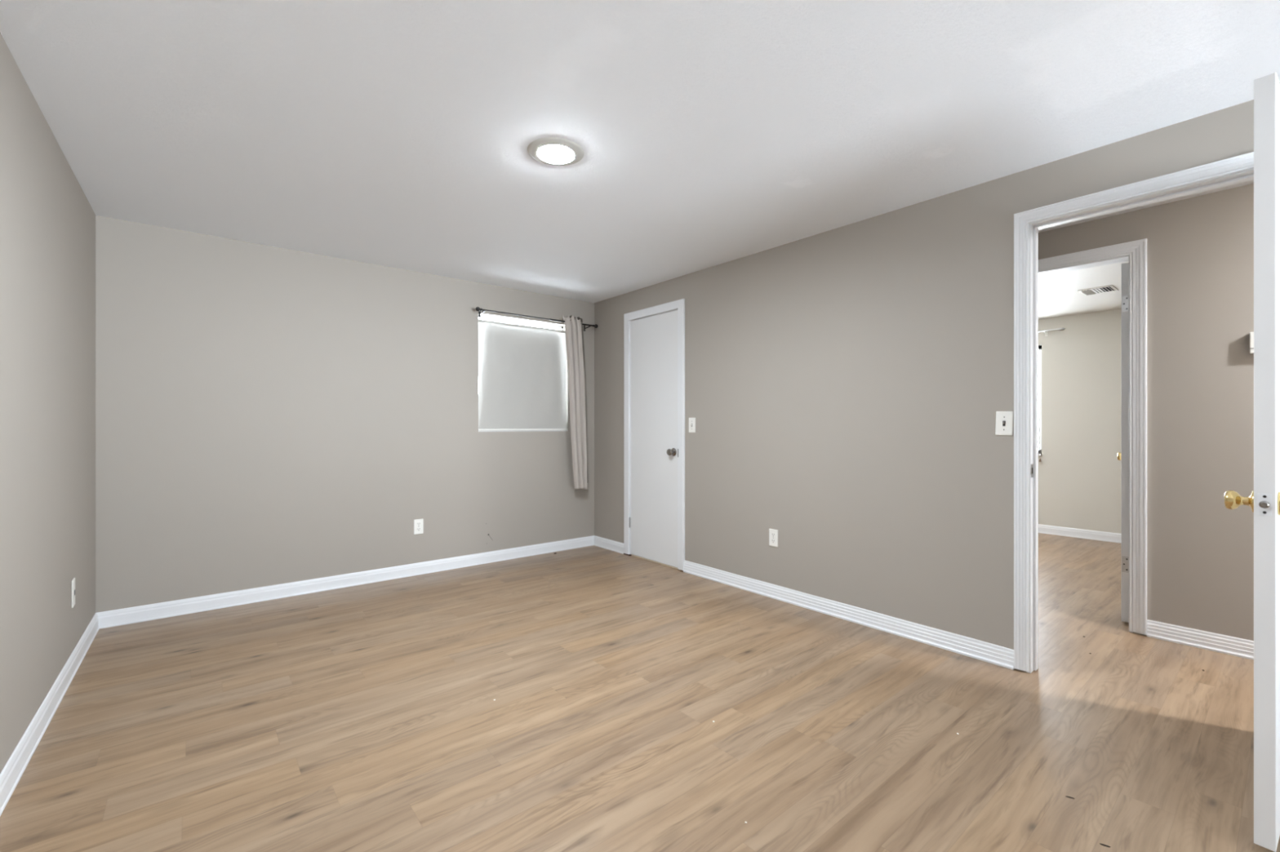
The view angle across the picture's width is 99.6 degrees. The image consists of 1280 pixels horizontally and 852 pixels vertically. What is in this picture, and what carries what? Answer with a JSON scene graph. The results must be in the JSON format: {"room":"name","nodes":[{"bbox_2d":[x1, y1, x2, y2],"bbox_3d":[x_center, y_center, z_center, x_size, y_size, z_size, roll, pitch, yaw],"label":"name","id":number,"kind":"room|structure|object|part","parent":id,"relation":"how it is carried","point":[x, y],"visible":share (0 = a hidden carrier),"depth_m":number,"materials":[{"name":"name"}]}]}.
{"room":"empty bedroom","nodes":[
{"label":"empty bedroom","id":0,"kind":"room"},
{"bbox_2d":[0,32,95,773],"bbox_3d":[-0.480,-0.025,-0.266,0.120,2.311,8.602,0,0,-39],"label":"wall","id":1,"kind":"structure","parent":0,"point":[47,221],"depth_m":2.02,"materials":[{"name":"beige paint"}]},
{"bbox_2d":[0,613,99,816],"bbox_3d":[-0.449,1.085,-0.196,0.016,0.090,8.269,0,0,-39],"label":"baseboard","id":2,"kind":"structure","parent":1,"relation":"attached to","point":[11,775],"depth_m":1.98,"materials":[{"name":"white wood"}]},
{"bbox_2d":[71,577,75,608],"bbox_3d":[-2.617,0.768,2.502,0.009,0.126,0.070,0,0,-40],"label":"wall outlet","id":3,"kind":"object","parent":1,"relation":"attached to","point":[73,582],"visible":1,"depth_m":2.48,"materials":[{"name":"white plastic"}]},
{"bbox_2d":[95,215,594,613],"bbox_3d":[-1.790,-0.025,4.140,3.604,2.311,0.130,0,0,-40],"label":"wall","id":4,"kind":"structure","parent":0,"point":[266,415],"depth_m":3.61,"materials":[{"name":"beige paint"}]},
{"bbox_2d":[96,535,594,628],"bbox_3d":[-1.733,1.085,4.092,3.377,0.090,0.016,0,0,-40],"label":"baseboard","id":5,"kind":"structure","parent":4,"relation":"attached to","point":[108,619],"depth_m":3.69,"materials":[{"name":"white wood"}]},
{"bbox_2d":[413,519,423,534],"bbox_3d":[-1.690,0.764,4.133,0.070,0.114,0.008,0,0,-40],"label":"wall outlet","id":6,"kind":"object","parent":4,"relation":"attached to","point":[418,523],"visible":1,"depth_m":4.13,"materials":[{"name":"white plastic"}]},
{"bbox_2d":[478,315,563,431],"bbox_3d":[-1.033,-0.443,4.759,0.860,0.978,0.118,0,0,-40],"label":"window","id":7,"kind":"structure","parent":4,"relation":"in","point":[561,328],"depth_m":4.75,"materials":[{"name":"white glass"}]},
{"bbox_3d":[-1.023,0.042,4.746,0.860,0.008,0.086,0,0,-40],"label":"sill","id":8,"kind":"part","parent":7,"relation":"part of","materials":[{"name":"white wood"}]},
{"bbox_3d":[-1.060,-0.445,4.792,0.860,0.974,0.032,0,0,-40],"label":"frame","id":9,"kind":"part","parent":7,"relation":"part of","materials":[{"name":"white plastic"}]},
{"bbox_2d":[478,319,567,431],"bbox_3d":[-1.007,-0.426,4.727,0.860,0.924,0.044,0,0,-40],"label":"roller blind","id":10,"kind":"object","parent":7,"relation":"attached to","point":[522,369],"visible":0.99,"depth_m":4.70,"materials":[{"name":"white fabric"}]},
{"bbox_2d":[475,306,598,331],"bbox_3d":[-0.879,-0.930,4.740,1.190,0.063,0.104,0,0,-40],"label":"curtain rod","id":11,"kind":"object","parent":4,"relation":"attached to","point":[478,309],"visible":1,"depth_m":4.62,"materials":[{"name":"black metal"}]},
{"bbox_3d":[-0.857,-0.943,4.715,1.125,0.015,0.015,0,0,-40],"label":"rod","id":12,"kind":"part","parent":11,"relation":"part of","materials":[{"name":"black metal"}]},
{"bbox_2d":[562,315,587,489],"bbox_3d":[-0.583,-0.215,4.912,0.250,1.580,0.081,0,0,-40],"label":"curtain","id":13,"kind":"object","parent":11,"relation":"hanging from","point":[574,335],"visible":1,"depth_m":4.90,"materials":[{"name":"white fabric"}]},
{"bbox_2d":[0,533,1279,851],"bbox_3d":[2.405,1.180,2.113,8.200,0.100,9.000,0,0,-40],"label":"floor","id":14,"kind":"structure","parent":0,"point":[366,717],"depth_m":2.01,"materials":[{"name":"brown wood"}]},
{"bbox_2d":[0,0,1279,302],"bbox_3d":[1.144,-1.231,1.073,4.930,0.100,9.000,0,0,-40],"label":"ceiling","id":15,"kind":"structure","parent":0,"point":[397,134],"depth_m":2.01,"materials":[{"name":"paint"}]},
{"bbox_2d":[527,137,584,165],"bbox_3d":[-0.362,-1.172,2.330,0.242,0.018,0.242,0,0,-40],"label":"recessed light","id":16,"kind":"object","parent":15,"relation":"in","point":[553,151],"visible":1,"depth_m":2.30,"materials":[{"name":"white plastic"}]},
{"bbox_2d":[537,145,574,164],"bbox_3d":[-0.362,-1.169,2.330,0.157,0.012,0.157,0,0,-40],"label":"diffuser","id":17,"kind":"object","parent":16,"relation":"attached to","point":[550,154],"depth_m":2.32,"materials":[{"name":"white plastic"}]},
{"bbox_2d":[594,99,1253,671],"bbox_3d":[2.270,-0.025,1.980,0.115,2.311,8.368,0,0,-40],"label":"wall","id":18,"kind":"structure","parent":0,"point":[846,386],"depth_m":3.05,"materials":[{"name":"beige paint"}]},
{"bbox_2d":[594,535,623,554],"bbox_3d":[-0.289,1.085,4.982,0.016,0.090,0.480,0,0,-40],"label":"baseboard","id":19,"kind":"structure","parent":18,"relation":"attached to","point":[606,544],"depth_m":4.97,"materials":[{"name":"white wood"}]},
{"bbox_2d":[629,310,678,567],"bbox_3d":[0.105,0.097,4.501,0.094,2.042,0.638,0,0,-40],"label":"door","id":20,"kind":"structure","parent":18,"relation":"in","point":[653,343],"depth_m":4.50,"materials":[{"name":"white wood"}]},
{"bbox_3d":[0.242,0.203,4.295,0.045,0.054,0.054,0,0,-40],"label":"knob","id":21,"kind":"part","parent":20,"relation":"part of","materials":[{"name":"silver metal"}]},
{"bbox_2d":[623,298,684,570],"bbox_3d":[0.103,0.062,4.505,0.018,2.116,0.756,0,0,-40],"label":"trim","id":22,"kind":"structure","parent":18,"relation":"attached to","point":[679,304],"depth_m":4.26,"materials":[{"name":"white wood"}]},
{"bbox_2d":[631,554,679,569],"bbox_3d":[0.136,1.126,4.531,0.054,0.008,0.620,0,0,-40],"label":"trim","id":23,"kind":"structure","parent":18,"relation":"attached to","point":[631,554],"depth_m":4.50,"materials":[{"name":"beige wood"}]},
{"bbox_2d":[688,417,695,432],"bbox_3d":[0.396,-0.011,4.151,0.017,0.114,0.070,0,0,-40],"label":"light switch","id":24,"kind":"object","parent":18,"relation":"attached to","point":[691,420],"visible":1,"depth_m":4.14,"materials":[{"name":"white plastic"}]},
{"bbox_2d":[768,528,777,547],"bbox_3d":[0.880,0.734,3.569,0.008,0.114,0.070,0,0,-40],"label":"wall outlet","id":25,"kind":"object","parent":18,"relation":"attached to","point":[773,534],"visible":1,"depth_m":3.56,"materials":[{"name":"white plastic"}]},
{"bbox_2d":[683,560,1014,670],"bbox_3d":[1.042,1.086,3.366,0.018,0.089,2.196,0,0,-40],"label":"baseboard","id":26,"kind":"structure","parent":18,"relation":"attached to","point":[988,652],"depth_m":3.06,"materials":[{"name":"white wood"}]},
{"bbox_2d":[995,411,1013,435],"bbox_3d":[1.715,-0.015,2.551,0.017,0.114,0.070,0,1,-40],"label":"light switch","id":27,"kind":"object","parent":18,"relation":"attached to","point":[1004,420],"visible":1,"depth_m":2.55,"materials":[{"name":"white plastic"}]},
{"bbox_2d":[1030,464,1033,477],"bbox_3d":[1.801,0.203,2.487,0.033,0.060,0.003,0,0,-40],"label":"strike plate","id":28,"kind":"object","parent":18,"relation":"attached to","point":[1032,465],"visible":1,"depth_m":2.48,"materials":[{"name":"metal"}]},
{"bbox_2d":[1013,151,1253,673],"bbox_3d":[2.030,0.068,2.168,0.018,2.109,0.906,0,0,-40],"label":"trim","id":29,"kind":"structure","parent":18,"relation":"attached to","point":[1022,220],"depth_m":2.48,"materials":[{"name":"white wood"}]},
{"bbox_2d":[1224,72,1279,851],"bbox_3d":[1.954,0.093,1.653,0.794,2.030,0.156,0,0,-36],"label":"door","id":30,"kind":"structure","parent":18,"relation":"in","point":[1264,501],"depth_m":1.42,"materials":[{"name":"white wood"}]},
{"bbox_3d":[1.660,0.205,1.505,0.054,0.054,0.045,0,0,-36],"label":"knob","id":31,"kind":"part","parent":30,"relation":"part of","materials":[{"name":"gold metal"}]},
{"bbox_3d":[1.643,0.205,1.423,0.002,0.057,0.025,0,0,-36],"label":"latch plate","id":32,"kind":"part","parent":30,"relation":"part of","materials":[{"name":"silver metal"}]},
{"bbox_2d":[1038,309,1120,533],"bbox_3d":[4.534,-0.005,5.520,0.120,2.270,4.250,0,0,-40],"label":"wall","id":33,"kind":"structure","parent":0,"point":[1079,469],"depth_m":5.50,"materials":[{"name":"paint"}]},
{"bbox_2d":[1038,345,1041,456],"bbox_3d":[3.947,-0.280,6.185,0.120,1.180,1.078,0,0,-40],"label":"window","id":34,"kind":"structure","parent":33,"relation":"in","point":[1039,346],"depth_m":5.80,"materials":[{"name":"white glass"}]},
{"bbox_2d":[1038,327,1065,336],"bbox_3d":[3.919,-0.986,6.108,0.084,0.063,1.424,0,0,-40],"label":"curtain rod","id":35,"kind":"object","parent":33,"relation":"attached to","point":[1046,331],"visible":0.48,"depth_m":5.64,"materials":[{"name":"metal"}]},
{"bbox_3d":[3.896,-1.004,6.090,0.017,0.017,1.360,0,0,-40],"label":"rod","id":36,"kind":"part","parent":35,"relation":"part of","materials":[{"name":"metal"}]},
{"bbox_2d":[1038,524,1120,542],"bbox_3d":[4.507,1.085,5.446,0.016,0.090,3.930,0,0,-40],"label":"baseboard","id":37,"kind":"structure","parent":33,"relation":"attached to","point":[1045,529],"depth_m":5.49,"materials":[{"name":"white wood"}]},
{"bbox_2d":[1038,261,1128,319],"bbox_3d":[3.576,-1.210,4.568,3.270,0.140,4.900,0,0,-40],"label":"ceiling","id":38,"kind":"structure","parent":0,"point":[1059,295],"depth_m":4.60,"materials":[{"name":"white paint"}]},
{"bbox_2d":[1077,284,1118,295],"bbox_3d":[3.827,-1.133,4.523,0.250,0.014,0.220,0,0,-40],"label":"ceiling vent","id":39,"kind":"object","parent":38,"relation":"in","point":[1111,288],"visible":1,"depth_m":4.52,"materials":[{"name":"white plastic"}]},
{"bbox_2d":[1038,183,1253,640],"bbox_3d":[2.855,-0.025,2.872,0.115,2.311,5.400,0,0,-40],"label":"wall","id":40,"kind":"structure","parent":0,"point":[1200,249],"depth_m":2.77,"materials":[{"name":"beige paint"}]},
{"bbox_2d":[1038,238,1146,635],"bbox_3d":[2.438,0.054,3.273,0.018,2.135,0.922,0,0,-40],"label":"trim","id":41,"kind":"structure","parent":40,"relation":"attached to","point":[1136,250],"depth_m":2.95,"materials":[{"name":"white wood"}]},
{"bbox_2d":[1117,262,1128,622],"bbox_3d":[3.035,0.091,3.354,0.154,2.046,0.765,0,0,45],"label":"door","id":42,"kind":"structure","parent":40,"relation":"in","point":[1123,455],"depth_m":3.09,"materials":[{"name":"white wood"}]},
{"bbox_3d":[3.222,0.200,3.619,0.045,0.054,0.054,0,0,45],"label":"knob","id":43,"kind":"part","parent":42,"relation":"part of","materials":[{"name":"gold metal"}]},
{"bbox_2d":[1146,619,1253,660],"bbox_3d":[3.627,1.086,1.831,0.018,0.088,2.812,0,0,-40],"label":"baseboard","id":44,"kind":"structure","parent":40,"relation":"attached to","point":[1235,646],"depth_m":2.76,"materials":[{"name":"white wood"}]},
{"bbox_2d":[1249,332,1253,354],"bbox_3d":[2.986,-0.405,2.597,0.032,0.104,0.080,0,0,-40],"label":"thermostat","id":45,"kind":"object","parent":40,"relation":"attached to","point":[1251,334],"visible":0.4,"depth_m":2.61,"materials":[{"name":"white plastic"}]}
]}

